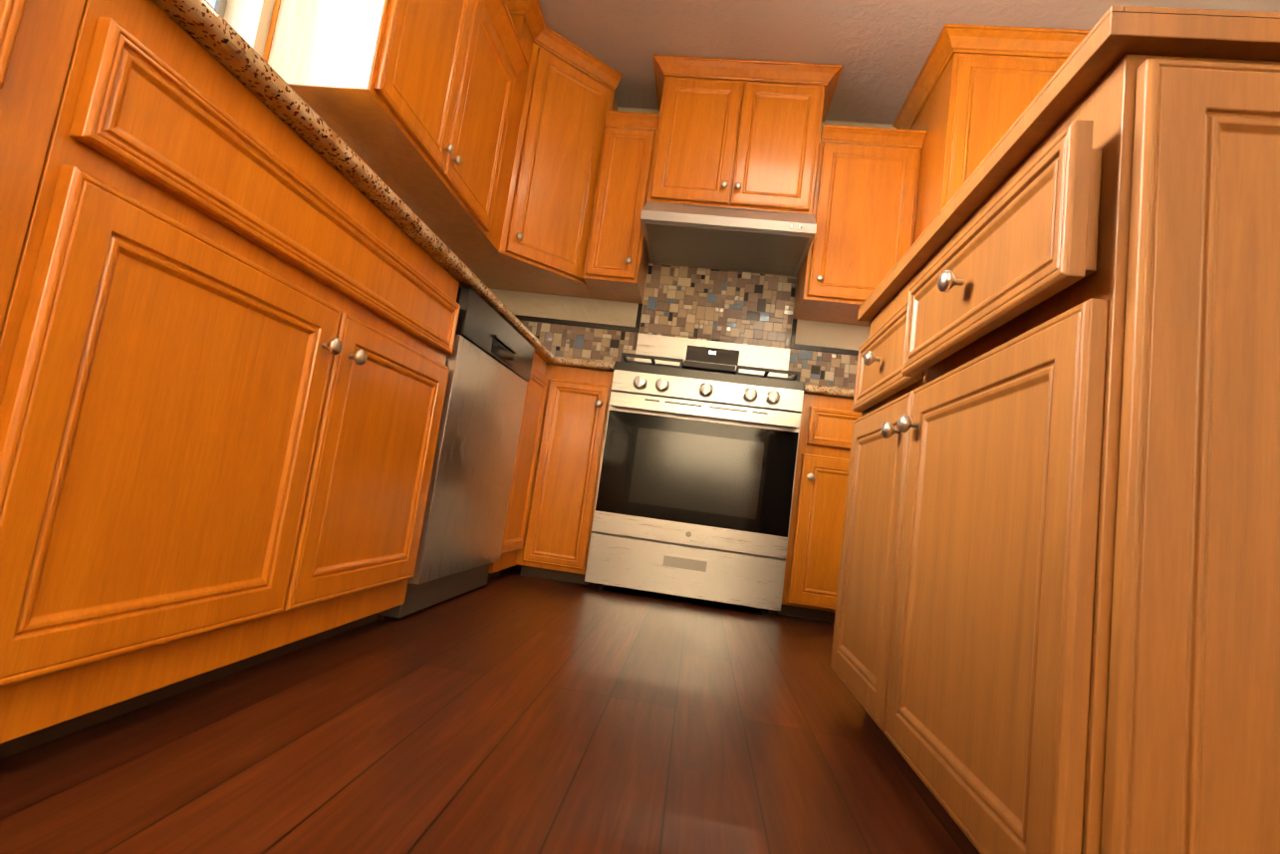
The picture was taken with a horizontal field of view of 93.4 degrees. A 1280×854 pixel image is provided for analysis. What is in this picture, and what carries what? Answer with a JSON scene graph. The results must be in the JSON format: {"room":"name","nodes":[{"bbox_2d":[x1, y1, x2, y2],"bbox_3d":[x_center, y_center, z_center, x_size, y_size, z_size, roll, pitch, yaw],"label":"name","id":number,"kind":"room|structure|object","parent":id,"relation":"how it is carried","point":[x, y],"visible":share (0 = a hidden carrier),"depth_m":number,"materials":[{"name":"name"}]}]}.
{"room":"kitchen","nodes":[
{"label":"kitchen","id":0,"kind":"room"},
{"bbox_2d":[223,0,275,57],"bbox_3d":[-1.247,-0.960,0.495,0.130,2.464,5.560,7,-6,6],"label":"wall","id":1,"kind":"structure","parent":0,"point":[248,22],"depth_m":1.65,"materials":[{"name":"beige paint"}]},
{"bbox_2d":[214,0,227,17],"bbox_3d":[-1.178,-1.258,1.220,0.012,0.733,0.898,7,-6,6],"label":"window","id":2,"kind":"structure","parent":1,"relation":"in","point":[219,6],"depth_m":1.64,"materials":[{"name":"white glass"}]},
{"bbox_2d":[262,0,528,237],"bbox_3d":[-0.766,-1.262,2.137,0.383,0.795,0.922,7,-6,6],"label":"upper cabinet","id":3,"kind":"object","parent":1,"relation":"attached to","point":[408,102],"visible":0.94,"depth_m":1.92,"materials":[{"name":"brown wood"}]},
{"bbox_2d":[434,0,622,298],"bbox_3d":[-0.515,-1.291,2.901,0.703,1.086,0.744,7,-6,6],"label":"upper cabinet","id":4,"kind":"object","parent":1,"relation":"attached to","point":[535,239],"visible":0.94,"depth_m":2.84,"materials":[{"name":"brown wood"}]},
{"bbox_2d":[0,563,980,853],"bbox_3d":[0.556,0.590,0.732,4.200,0.060,6.950,7,-6,6],"label":"floor","id":5,"kind":"structure","parent":0,"point":[508,711],"depth_m":0.88,"materials":[{"name":"brown wood"}]},
{"bbox_2d":[0,0,85,332],"bbox_3d":[-0.968,-0.164,0.106,0.694,0.881,1.038,7,-6,6],"label":"base cabinet","id":6,"kind":"object","parent":5,"relation":"on","point":[37,40],"visible":1,"depth_m":0.59,"materials":[{"name":"brown wood"}]},
{"bbox_2d":[151,0,561,365],"bbox_3d":[-0.789,-0.460,1.400,0.690,0.030,3.557,7,-6,6],"label":"countertop","id":7,"kind":"structure","parent":6,"relation":"on","point":[203,24],"depth_m":0.94,"materials":[{"name":"stone"}]},
{"bbox_2d":[0,0,460,759],"bbox_3d":[-0.873,-0.041,1.099,0.694,0.881,0.968,7,-6,6],"label":"base cabinet","id":8,"kind":"object","parent":5,"relation":"on","point":[227,333],"visible":1,"depth_m":0.79,"materials":[{"name":"brown wood"}]},
{"bbox_2d":[377,286,534,619],"bbox_3d":[-0.788,0.062,1.896,0.655,0.873,0.632,7,-6,6],"label":"dishwasher","id":9,"kind":"object","parent":5,"relation":"on","point":[488,361],"visible":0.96,"depth_m":1.76,"materials":[{"name":"silver metal"}]},
{"bbox_2d":[487,351,548,579],"bbox_3d":[-0.767,0.113,2.359,0.663,0.881,0.288,7,-6,6],"label":"cabinet filler","id":10,"kind":"object","parent":5,"relation":"on","point":[523,474],"visible":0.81,"depth_m":2.33,"materials":[{"name":"brown wood"}]},
{"bbox_2d":[515,364,613,584],"bbox_3d":[-0.595,0.183,2.777,0.929,0.881,0.644,7,-6,6],"label":"base cabinet","id":11,"kind":"object","parent":5,"relation":"on","point":[558,533],"visible":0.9,"depth_m":2.46,"materials":[{"name":"brown wood"}]},
{"bbox_2d":[561,356,614,371],"bbox_3d":[-0.193,-0.226,2.789,0.239,0.030,0.644,7,-6,6],"label":"countertop","id":12,"kind":"structure","parent":11,"relation":"on","point":[566,362],"depth_m":2.49,"materials":[{"name":"stone"}]},
{"bbox_2d":[584,333,804,613],"bbox_3d":[0.261,0.125,2.672,0.762,1.199,0.683,7,-6,6],"label":"stove","id":13,"kind":"object","parent":5,"relation":"on","point":[695,486],"visible":1,"depth_m":2.38,"materials":[{"name":"silver metal"}]},
{"bbox_2d":[774,393,862,622],"bbox_3d":[0.849,0.360,2.616,0.463,0.881,0.644,7,-6,6],"label":"base cabinet","id":14,"kind":"object","parent":5,"relation":"on","point":[812,571],"visible":0.5,"depth_m":2.35,"materials":[{"name":"brown wood"}]},
{"bbox_2d":[803,384,854,398],"bbox_3d":[0.910,-0.091,2.672,0.464,0.030,0.632,7,-6,6],"label":"countertop","id":15,"kind":"structure","parent":14,"relation":"on","point":[809,388],"depth_m":2.38,"materials":[{"name":"stone"}]},
{"bbox_2d":[892,23,1090,243],"bbox_3d":[1.462,-0.358,2.632,0.696,2.460,0.673,7,-6,6],"label":"pantry","id":16,"kind":"object","parent":5,"relation":"on","point":[975,106],"visible":0.17,"depth_m":2.48,"materials":[{"name":"brown wood"}]},
{"bbox_2d":[830,4,1279,853],"bbox_3d":[0.810,0.151,0.934,0.858,0.914,0.915,7,-6,6],"label":"kitchen island","id":17,"kind":"object","parent":5,"relation":"on","point":[1058,615],"visible":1,"depth_m":0.56,"materials":[{"name":"brown wood"}]},
{"bbox_2d":[489,106,911,355],"bbox_3d":[0.936,-0.379,3.088,4.000,2.464,0.120,7,-6,6],"label":"wall","id":18,"kind":"structure","parent":0,"point":[824,334],"depth_m":3.16,"materials":[{"name":"beige paint"}]},
{"bbox_2d":[582,110,659,303],"bbox_3d":[-0.076,-1.086,3.031,0.261,0.826,0.354,7,-6,6],"label":"upper cabinet","id":19,"kind":"object","parent":18,"relation":"attached to","point":[617,263],"visible":0.98,"depth_m":2.90,"materials":[{"name":"brown wood"}]},
{"bbox_2d":[514,261,858,389],"bbox_3d":[-0.007,-0.812,1.369,2.159,0.861,3.558,7,-6,6],"label":"tile backsplash","id":20,"kind":"structure","parent":18,"relation":"attached to","point":[735,307],"depth_m":3.11,"materials":[{"name":"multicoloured tile"}]},
{"bbox_2d":[647,54,842,214],"bbox_3d":[0.470,-1.343,2.982,0.882,0.705,0.409,7,-6,6],"label":"upper cabinet","id":21,"kind":"object","parent":18,"relation":"attached to","point":[725,140],"visible":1,"depth_m":2.82,"materials":[{"name":"brown wood"}]},
{"bbox_2d":[640,201,816,276],"bbox_3d":[0.412,-0.920,2.880,0.762,0.163,0.508,7,-6,6],"label":"range hood","id":22,"kind":"object","parent":21,"relation":"attached to","point":[736,239],"visible":1,"depth_m":2.75,"materials":[{"name":"silver metal"}]},
{"bbox_2d":[792,124,926,326],"bbox_3d":[1.042,-0.949,2.907,0.462,0.826,0.354,7,-6,6],"label":"upper cabinet","id":23,"kind":"object","parent":18,"relation":"attached to","point":[864,211],"visible":0.81,"depth_m":2.77,"materials":[{"name":"brown wood"}]},
{"bbox_2d":[521,0,1279,124],"bbox_3d":[0.891,-1.897,1.008,4.200,0.060,6.950,7,-6,6],"label":"ceiling","id":24,"kind":"structure","parent":0,"point":[880,51],"depth_m":2.65,"materials":[{"name":"beige paint"}]},
{"label":"outside","id":25,"kind":"structure","parent":0,"visible":0},
{"bbox_2d":[206,0,216,7],"bbox_3d":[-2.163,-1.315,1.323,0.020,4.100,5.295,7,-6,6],"label":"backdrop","id":26,"kind":"structure","parent":25,"point":[211,3],"depth_m":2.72,"materials":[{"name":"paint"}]}
]}

